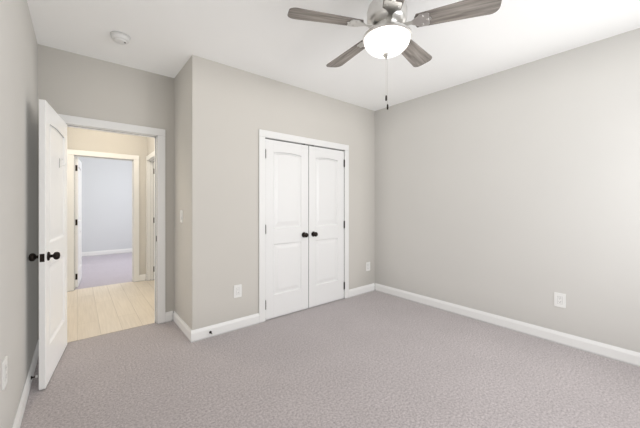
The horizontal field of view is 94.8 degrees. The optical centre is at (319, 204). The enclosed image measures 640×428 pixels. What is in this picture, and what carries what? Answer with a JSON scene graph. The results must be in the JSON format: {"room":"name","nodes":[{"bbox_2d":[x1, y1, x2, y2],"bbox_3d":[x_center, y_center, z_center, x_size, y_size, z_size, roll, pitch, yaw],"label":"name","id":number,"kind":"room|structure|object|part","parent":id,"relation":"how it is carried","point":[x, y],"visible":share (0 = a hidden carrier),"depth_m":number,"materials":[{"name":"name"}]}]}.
{"room":"bedroom","nodes":[
{"label":"bedroom","id":0,"kind":"room"},
{"bbox_2d":[0,0,37,427],"bbox_3d":[-3.033,-0.059,3.158,0.120,2.713,10.318,0,0,-40],"label":"wall","id":1,"kind":"structure","parent":0,"point":[18,186],"depth_m":1.73,"materials":[{"name":"paint"}]},
{"bbox_2d":[2,356,6,389],"bbox_3d":[-1.511,0.807,1.411,0.008,0.130,0.086,0,0,-40],"label":"electrical outlet","id":2,"kind":"object","parent":1,"relation":"attached to","point":[4,373],"visible":1,"depth_m":1.39,"materials":[{"name":"white plastic"}]},
{"bbox_2d":[11,339,38,427],"bbox_3d":[-1.124,1.242,0.959,0.030,0.110,4.257,0,0,-39],"label":"baseboard","id":3,"kind":"structure","parent":1,"relation":"attached to","point":[17,421],"depth_m":1.92,"materials":[{"name":"paint"}]},
{"bbox_2d":[78,157,131,251],"bbox_3d":[-5.014,-0.059,8.133,3.392,2.713,0.120,0,0,-40],"label":"wall","id":4,"kind":"structure","parent":0,"point":[106,204],"depth_m":7.62,"materials":[{"name":"paint"}]},
{"bbox_2d":[82,248,131,255],"bbox_3d":[-5.042,1.242,8.023,2.910,0.110,0.015,0,0,-39],"label":"baseboard","id":5,"kind":"structure","parent":4,"relation":"attached to","point":[117,251],"depth_m":7.62,"materials":[{"name":"paint"}]},
{"bbox_2d":[38,44,173,338],"bbox_3d":[-1.082,0.441,3.830,3.987,3.713,0.120,0,0,-40],"label":"wall","id":6,"kind":"structure","parent":0,"point":[74,84],"depth_m":2.95,"materials":[{"name":"paint"}]},
{"bbox_2d":[67,322,154,342],"bbox_3d":[-2.105,1.295,2.987,0.775,0.004,0.020,0,0,-40],"label":"trim","id":7,"kind":"structure","parent":6,"relation":"attached to","point":[110,332],"depth_m":2.97,"materials":[{"name":"brown wood"}]},
{"bbox_2d":[58,114,164,323],"bbox_3d":[-2.105,0.237,2.987,0.935,2.120,0.152,0,0,-40],"label":"door frame","id":8,"kind":"structure","parent":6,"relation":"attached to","point":[157,135],"depth_m":3.19,"materials":[{"name":"paint"}]},
{"bbox_2d":[28,99,66,389],"bbox_3d":[-2.138,0.279,2.373,0.169,2.020,0.790,0,0,-32],"label":"bedroom door","id":9,"kind":"structure","parent":8,"relation":"attached to","point":[52,240],"depth_m":2.21,"materials":[{"name":"paint"}]},
{"bbox_3d":[-2.138,0.274,2.373,0.169,1.781,0.790,0,0,-32],"label":"bedroom door hardware","id":10,"kind":"part","parent":9,"relation":"part of","materials":[{"name":"black metal"}]},
{"bbox_2d":[67,127,146,274],"bbox_3d":[-2.703,0.441,5.329,3.392,3.713,0.120,0,0,-40],"label":"wall","id":11,"kind":"structure","parent":0,"point":[93,140],"depth_m":4.84,"materials":[{"name":"paint"}]},
{"bbox_2d":[75,157,81,287],"bbox_3d":[-3.986,0.279,4.841,0.050,2.020,0.764,0,0,-35],"label":"door","id":12,"kind":"structure","parent":11,"relation":"in","point":[78,217],"depth_m":4.64,"materials":[{"name":"paint"}]},
{"bbox_3d":[-3.988,0.274,4.839,0.045,1.781,0.764,0,0,-35],"label":"far door hardware","id":13,"kind":"part","parent":12,"relation":"part of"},
{"bbox_2d":[67,149,138,291],"bbox_3d":[-3.447,0.237,4.716,0.920,2.120,0.152,0,0,-40],"label":"door frame","id":14,"kind":"structure","parent":11,"relation":"attached to","point":[73,154],"depth_m":4.50,"materials":[{"name":"paint"}]},
{"bbox_2d":[139,274,145,279],"bbox_3d":[-2.414,1.242,5.655,1.868,0.110,0.015,0,0,-39],"label":"baseboard","id":15,"kind":"structure","parent":11,"relation":"attached to","point":[141,277],"depth_m":4.98,"materials":[{"name":"paint"}]},
{"bbox_2d":[67,252,153,341],"bbox_3d":[-3.238,1.357,5.915,3.472,0.120,5.961,0,0,-40],"label":"floor","id":16,"kind":"structure","parent":0,"point":[94,311],"depth_m":4.01,"materials":[{"name":"brown wood"}]},
{"bbox_2d":[147,137,153,155],"bbox_3d":[-2.261,0.441,4.276,0.110,3.713,2.088,0,0,-40],"label":"wall","id":17,"kind":"structure","parent":0,"point":[150,144],"depth_m":4.82,"materials":[{"name":"paint"}]},
{"bbox_2d":[146,151,153,280],"bbox_3d":[-2.637,0.237,4.733,0.142,2.120,0.920,0,0,-40],"label":"door frame","id":18,"kind":"structure","parent":17,"relation":"attached to","point":[149,216],"depth_m":5.01,"materials":[{"name":"paint"}]},
{"bbox_2d":[174,55,203,329],"bbox_3d":[-1.381,-0.059,3.077,0.110,2.713,0.683,0,0,-40],"label":"wall","id":19,"kind":"structure","parent":0,"point":[189,191],"depth_m":2.85,"materials":[{"name":"paint"}]},
{"bbox_2d":[171,311,189,336],"bbox_3d":[-1.436,1.242,3.035,0.029,0.110,0.657,0,0,-39],"label":"baseboard","id":20,"kind":"structure","parent":19,"relation":"attached to","point":[175,317],"depth_m":3.07,"materials":[{"name":"paint"}]},
{"bbox_2d":[180,210,182,222],"bbox_3d":[-1.443,0.122,3.057,0.012,0.130,0.086,0,0,-39],"label":"light switch","id":21,"kind":"object","parent":19,"relation":"attached to","point":[181,216],"visible":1,"depth_m":3.05,"materials":[{"name":"white plastic"}]},
{"bbox_2d":[204,58,374,326],"bbox_3d":[-0.137,0.441,3.737,2.648,3.713,0.120,0,0,-40],"label":"wall","id":22,"kind":"structure","parent":0,"point":[242,108],"depth_m":3.14,"materials":[{"name":"paint"}]},
{"bbox_2d":[187,313,258,342],"bbox_3d":[-0.940,1.242,2.988,0.707,0.110,0.015,0,0,-39],"label":"baseboard","id":23,"kind":"structure","parent":22,"relation":"attached to","point":[202,333],"depth_m":2.95,"materials":[{"name":"paint"}]},
{"bbox_2d":[234,284,241,297],"bbox_3d":[-0.856,0.902,3.062,0.086,0.130,0.008,0,0,-40],"label":"electrical outlet","id":24,"kind":"object","parent":22,"relation":"attached to","point":[237,290],"visible":1,"depth_m":3.06,"materials":[{"name":"white plastic"}]},
{"bbox_2d":[259,129,348,322],"bbox_3d":[-0.162,0.237,3.683,1.378,2.120,0.205,0,0,-40],"label":"closet","id":25,"kind":"object","parent":22,"relation":"attached to","point":[270,135],"depth_m":3.59,"materials":[{"name":"paint"}]},
{"bbox_3d":[-0.384,0.274,3.431,0.577,1.781,0.069,0,0,-36],"label":"closet door left hardware","id":26,"kind":"part","parent":25,"relation":"part of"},
{"bbox_3d":[0.128,0.274,3.853,0.577,1.781,0.069,0,0,-43],"label":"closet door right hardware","id":27,"kind":"part","parent":25,"relation":"part of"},
{"bbox_2d":[349,283,374,297],"bbox_3d":[0.605,1.242,4.261,0.541,0.110,0.015,0,0,-39],"label":"baseboard","id":28,"kind":"structure","parent":22,"relation":"attached to","point":[353,292],"depth_m":4.25,"materials":[{"name":"paint"}]},
{"bbox_2d":[366,262,369,270],"bbox_3d":[0.714,0.917,4.356,0.086,0.130,0.008,0,0,-40],"label":"electrical outlet","id":29,"kind":"object","parent":22,"relation":"attached to","point":[367,266],"visible":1,"depth_m":4.35,"materials":[{"name":"white plastic"}]},
{"bbox_2d":[20,291,639,427],"bbox_3d":[0.354,1.357,2.087,4.147,0.120,4.517,0,0,-40],"label":"floor","id":30,"kind":"structure","parent":0,"point":[374,359],"depth_m":2.19,"materials":[{"name":"grey carpet"}]},
{"bbox_2d":[27,0,639,110],"bbox_3d":[-1.541,-1.476,4.387,4.147,0.120,10.478,0,0,-40],"label":"ceiling","id":31,"kind":"structure","parent":0,"point":[270,39],"depth_m":2.49,"materials":[{"name":"paint"}]},
{"bbox_2d":[110,31,130,44],"bbox_3d":[-1.675,-1.386,2.468,0.144,0.059,0.144,0,0,-40],"label":"smoke detector","id":32,"kind":"object","parent":31,"relation":"attached to","point":[119,37],"visible":1,"depth_m":2.43,"materials":[{"name":"plastic"}]},
{"bbox_2d":[288,0,501,109],"bbox_3d":[0.427,-1.012,1.913,1.214,0.808,1.208,0,0,-40],"label":"fan","id":33,"kind":"object","parent":31,"relation":"hanging from","point":[387,34],"visible":1,"depth_m":1.78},
{"bbox_3d":[0.038,-1.131,1.785,0.464,0.037,0.149,0,0,-13],"label":"blade","id":34,"kind":"part","parent":33,"relation":"part of","materials":[{"name":"brown wood"}]},
{"bbox_3d":[0.218,-1.131,2.220,0.149,0.037,0.464,0,0,-31],"label":"blade","id":35,"kind":"part","parent":33,"relation":"part of","materials":[{"name":"brown wood"}]},
{"bbox_3d":[0.427,-1.171,1.879,0.306,0.490,0.306,0,0,-40],"label":"motor","id":36,"kind":"part","parent":33,"relation":"part of","materials":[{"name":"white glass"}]},
{"bbox_3d":[0.427,-1.009,1.879,0.290,0.095,0.290,0,0,-40],"label":"glass","id":37,"kind":"part","parent":33,"relation":"part of","materials":[{"name":"white glass"}]},
{"bbox_3d":[0.427,-0.773,1.879,0.027,0.330,0.011,0,0,-40],"label":"chain","id":38,"kind":"part","parent":33,"relation":"part of","materials":[{"name":"silver metal"}]},
{"bbox_3d":[0.396,-1.131,1.480,0.149,0.037,0.464,0,0,5],"label":"blade","id":39,"kind":"part","parent":33,"relation":"part of","materials":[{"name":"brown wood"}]},
{"bbox_3d":[0.687,-1.131,2.183,0.149,0.037,0.464,0,0,41],"label":"blade","id":40,"kind":"part","parent":33,"relation":"part of","materials":[{"name":"brown wood"}]},
{"bbox_3d":[0.797,-1.131,1.726,0.464,0.037,0.149,0,0,23],"label":"blade","id":41,"kind":"part","parent":33,"relation":"part of","materials":[{"name":"brown wood"}]},
{"bbox_2d":[375,28,639,352],"bbox_3d":[1.802,-0.059,3.371,0.120,2.713,4.497,0,0,-40],"label":"wall","id":42,"kind":"structure","parent":0,"point":[513,193],"depth_m":2.94,"materials":[{"name":"paint"}]},
{"bbox_2d":[375,283,639,366],"bbox_3d":[1.954,1.242,3.080,0.015,0.110,3.554,0,0,-39],"label":"baseboard","id":43,"kind":"structure","parent":42,"relation":"attached to","point":[627,356],"depth_m":2.93,"materials":[{"name":"paint"}]},
{"bbox_2d":[554,292,565,307],"bbox_3d":[2.237,0.892,2.743,0.008,0.130,0.086,0,0,-40],"label":"electrical outlet","id":44,"kind":"object","parent":42,"relation":"attached to","point":[559,299],"visible":1,"depth_m":2.74,"materials":[{"name":"white plastic"}]}
]}

